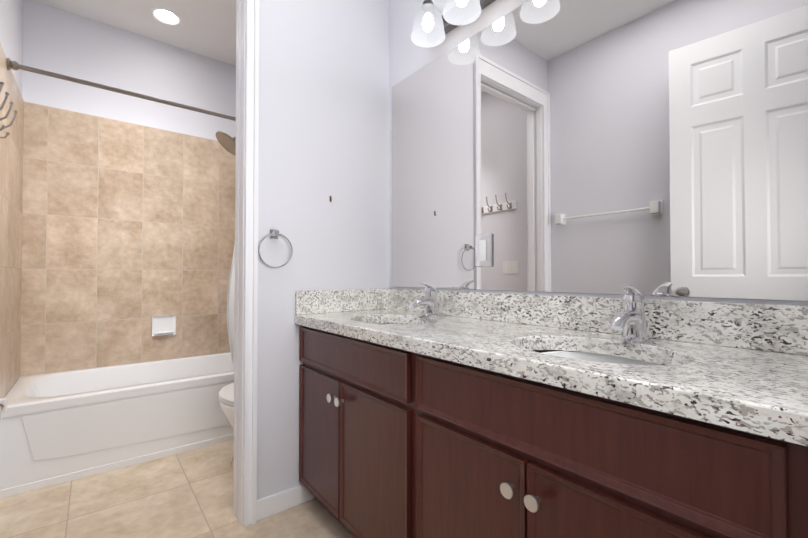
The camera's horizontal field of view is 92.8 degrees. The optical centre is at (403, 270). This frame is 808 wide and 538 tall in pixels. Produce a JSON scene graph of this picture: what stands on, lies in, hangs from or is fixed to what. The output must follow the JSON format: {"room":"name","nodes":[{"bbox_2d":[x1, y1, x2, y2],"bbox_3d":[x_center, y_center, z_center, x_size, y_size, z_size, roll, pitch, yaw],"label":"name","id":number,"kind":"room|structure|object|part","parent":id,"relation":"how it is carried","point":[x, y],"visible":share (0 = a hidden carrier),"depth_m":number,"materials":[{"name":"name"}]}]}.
{"room":"bathroom","nodes":[
{"label":"bathroom","id":0,"kind":"room"},
{"bbox_2d":[0,0,22,94],"bbox_3d":[-1.158,-0.359,0.743,0.120,2.930,4.690,1,-1,-39],"label":"wall","id":1,"kind":"structure","parent":0,"point":[11,26],"depth_m":2.24,"materials":[{"name":"white paint"}]},
{"bbox_2d":[0,398,6,420],"bbox_3d":[-1.719,0.583,1.593,0.088,0.160,0.170,1,-1,-39],"label":"toilet paper holder","id":2,"kind":"object","parent":1,"relation":"attached to","point":[3,405],"visible":1,"depth_m":1.66,"materials":[{"name":"white ceramic"}]},
{"bbox_2d":[0,82,16,137],"bbox_3d":[-1.700,-0.662,1.597,0.099,0.143,0.445,1,-1,-39],"label":"hook rail","id":3,"kind":"object","parent":1,"relation":"attached to","point":[8,111],"visible":1,"depth_m":1.66,"materials":[{"name":"silver metal"}]},
{"bbox_2d":[0,43,23,397],"bbox_3d":[-2.189,-0.217,2.127,0.010,1.795,0.994,1,-1,-39],"label":"wall tile","id":4,"kind":"structure","parent":1,"relation":"attached to","point":[11,174],"depth_m":2.17,"materials":[{"name":"beige tile"}]},
{"bbox_2d":[20,0,235,376],"bbox_3d":[-1.882,-0.326,3.092,1.698,2.930,0.120,1,-1,-39],"label":"wall","id":5,"kind":"structure","parent":0,"point":[61,42],"depth_m":2.86,"materials":[{"name":"white paint"}]},
{"bbox_2d":[20,101,234,375],"bbox_3d":[-1.869,-0.204,3.017,1.605,1.795,0.010,1,-1,-39],"label":"wall tile","id":6,"kind":"structure","parent":5,"relation":"attached to","point":[128,231],"depth_m":2.83,"materials":[{"name":"beige tile"}]},
{"bbox_2d":[152,315,175,335],"bbox_3d":[-1.859,0.425,2.984,0.160,0.155,0.039,1,-1,-39],"label":"soap dish","id":7,"kind":"object","parent":6,"relation":"attached to","point":[163,325],"visible":0.98,"depth_m":3.00,"materials":[{"name":"white ceramic"}]},
{"bbox_2d":[33,0,235,65],"bbox_3d":[-0.878,-1.846,0.989,3.038,0.050,4.690,1,-1,-39],"label":"ceiling","id":8,"kind":"structure","parent":0,"point":[206,28],"depth_m":2.76,"materials":[{"name":"white paint"}]},
{"bbox_2d":[150,7,182,25],"bbox_3d":[-1.676,-1.791,2.718,0.196,0.010,0.196,1,-1,-39],"label":"recessed light","id":9,"kind":"object","parent":8,"relation":"in","point":[166,16],"visible":1,"depth_m":2.71,"materials":[{"name":"white glass"}]},
{"bbox_2d":[0,440,354,537],"bbox_3d":[-0.878,1.134,0.946,3.038,0.050,4.690,1,-1,-39],"label":"floor","id":10,"kind":"structure","parent":0,"point":[188,494],"depth_m":1.81,"materials":[{"name":"beige tile"}]},
{"bbox_2d":[0,352,233,498],"bbox_3d":[-1.622,0.911,2.694,1.619,0.445,0.794,1,-1,-39],"label":"bathtub","id":11,"kind":"object","parent":10,"relation":"on","point":[56,428],"visible":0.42,"depth_m":2.23,"materials":[{"name":"white ceramic"}]},
{"bbox_2d":[218,383,233,468],"bbox_3d":[-0.755,0.734,2.354,0.687,0.790,0.490,1,-1,-39],"label":"toilet","id":12,"kind":"object","parent":10,"relation":"on","point":[226,399],"visible":0.1,"depth_m":2.12,"materials":[{"name":"white ceramic"}]},
{"bbox_3d":[-0.858,0.707,2.271,0.419,0.047,0.479,1,-1,-39],"label":"seat","id":13,"kind":"part","parent":12,"relation":"part of","materials":[{"name":"white plastic"}]},
{"bbox_2d":[295,321,807,537],"bbox_3d":[0.364,0.678,1.179,0.572,0.868,2.148,1,-1,-39],"label":"bathroom vanity","id":14,"kind":"object","parent":10,"relation":"on","point":[429,411],"depth_m":0.91,"materials":[{"name":"brown wood"}]},
{"bbox_2d":[295,309,807,432],"bbox_3d":[0.366,0.224,1.187,0.562,0.044,2.144,1,-1,-39],"label":"countertop","id":15,"kind":"structure","parent":14,"relation":"on","point":[765,386],"depth_m":0.87,"materials":[{"name":"white stone"}]},
{"bbox_2d":[363,317,406,324],"bbox_3d":[-0.047,0.321,1.658,0.452,0.161,0.347,1,-1,-39],"label":"sink","id":16,"kind":"object","parent":15,"relation":"in","point":[404,318],"depth_m":1.84,"materials":[{"name":"white ceramic"}]},
{"bbox_2d":[407,281,450,316],"bbox_3d":[0.111,0.128,1.752,0.211,0.164,0.063,1,-1,-39],"label":"faucet","id":17,"kind":"object","parent":15,"relation":"on","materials":[{"name":"silver metal"}]},
{"bbox_2d":[531,341,654,368],"bbox_3d":[0.485,0.312,0.996,0.452,0.161,0.347,1,-1,-39],"label":"sink","id":18,"kind":"object","parent":15,"relation":"in","point":[593,354],"depth_m":1.15,"materials":[{"name":"white ceramic"}]},
{"bbox_2d":[603,283,658,344],"bbox_3d":[0.644,0.119,1.090,0.211,0.164,0.063,1,-1,-39],"label":"faucet","id":19,"kind":"object","parent":15,"relation":"on","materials":[{"name":"silver metal"}]},
{"bbox_2d":[257,0,388,499],"bbox_3d":[-0.785,-0.345,1.729,1.698,2.930,0.120,1,-1,-39],"label":"wall","id":20,"kind":"structure","parent":0,"point":[323,101],"depth_m":1.91,"materials":[{"name":"white paint"}]},
{"bbox_2d":[233,0,258,527],"bbox_3d":[-1.075,-0.206,1.493,0.948,2.646,0.172,1,-1,-39],"label":"door frame","id":21,"kind":"structure","parent":20,"relation":"attached to","point":[246,279],"depth_m":1.71,"materials":[{"name":"white paint"}]},
{"bbox_2d":[258,229,292,267],"bbox_3d":[-0.594,-0.101,1.774,0.161,0.181,0.042,1,-1,-39],"label":"towel ring","id":22,"kind":"object","parent":20,"relation":"attached to","point":[274,234],"visible":0.98,"depth_m":1.77,"materials":[{"name":"silver metal"}]},
{"bbox_2d":[257,484,314,520],"bbox_3d":[-0.551,1.076,1.810,0.289,0.090,0.013,1,-1,-39],"label":"baseboard","id":23,"kind":"structure","parent":20,"relation":"attached to","point":[275,503],"depth_m":1.78,"materials":[{"name":"white paint"}]},
{"bbox_2d":[389,0,807,305],"bbox_3d":[0.259,-0.343,1.882,0.120,2.930,4.690,1,-1,-39],"label":"wall","id":24,"kind":"structure","parent":0,"point":[408,57],"depth_m":1.98,"materials":[{"name":"white paint"}]},
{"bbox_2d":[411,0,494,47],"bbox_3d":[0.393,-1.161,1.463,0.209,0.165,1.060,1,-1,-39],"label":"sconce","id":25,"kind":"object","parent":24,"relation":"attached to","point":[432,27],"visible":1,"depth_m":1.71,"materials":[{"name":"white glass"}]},
{"bbox_2d":[392,0,807,300],"bbox_3d":[0.589,-0.488,1.370,0.007,1.133,2.095,1,-1,-39],"label":"mirror glass","id":26,"kind":"object","parent":24,"relation":"attached to","point":[653,147],"visible":1,"depth_m":1.25,"materials":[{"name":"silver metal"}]},
{"bbox_2d":[475,233,492,266],"bbox_3d":[0.342,-0.086,1.656,0.014,0.140,0.092,1,-1,-39],"label":"outlet","id":27,"kind":"object","parent":26,"relation":"attached to","point":[483,250],"visible":1,"depth_m":1.65,"materials":[{"name":"white plastic"}]},
{"bbox_3d":[-0.932,-0.202,3.139,0.010,1.795,0.994,1,-1,-39],"label":"wall tiles","id":28,"kind":"structure","parent":0,"visible":0},
{"bbox_2d":[6,58,235,120],"bbox_3d":[-1.478,-1.088,2.543,1.604,0.062,0.062,1,-1,-39],"label":"shower rod","id":29,"kind":"object","parent":28,"relation":"attached to","point":[14,65],"visible":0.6,"depth_m":2.29,"materials":[{"name":"silver metal"}]},
{"bbox_2d":[227,244,234,362],"bbox_3d":[-1.065,-0.220,2.863,0.465,1.764,0.068,1,-1,-39],"label":"shower curtain","id":30,"kind":"object","parent":29,"relation":"hanging from","point":[230,305],"visible":0.02,"depth_m":2.73,"materials":[{"name":"white fabric"}]},
{"bbox_2d":[216,131,235,154],"bbox_3d":[-1.204,-1.005,3.057,0.532,0.230,0.230,1,-1,-39],"label":"shower head","id":31,"kind":"object","parent":28,"relation":"attached to","point":[227,142],"visible":0.52,"depth_m":2.92}
]}

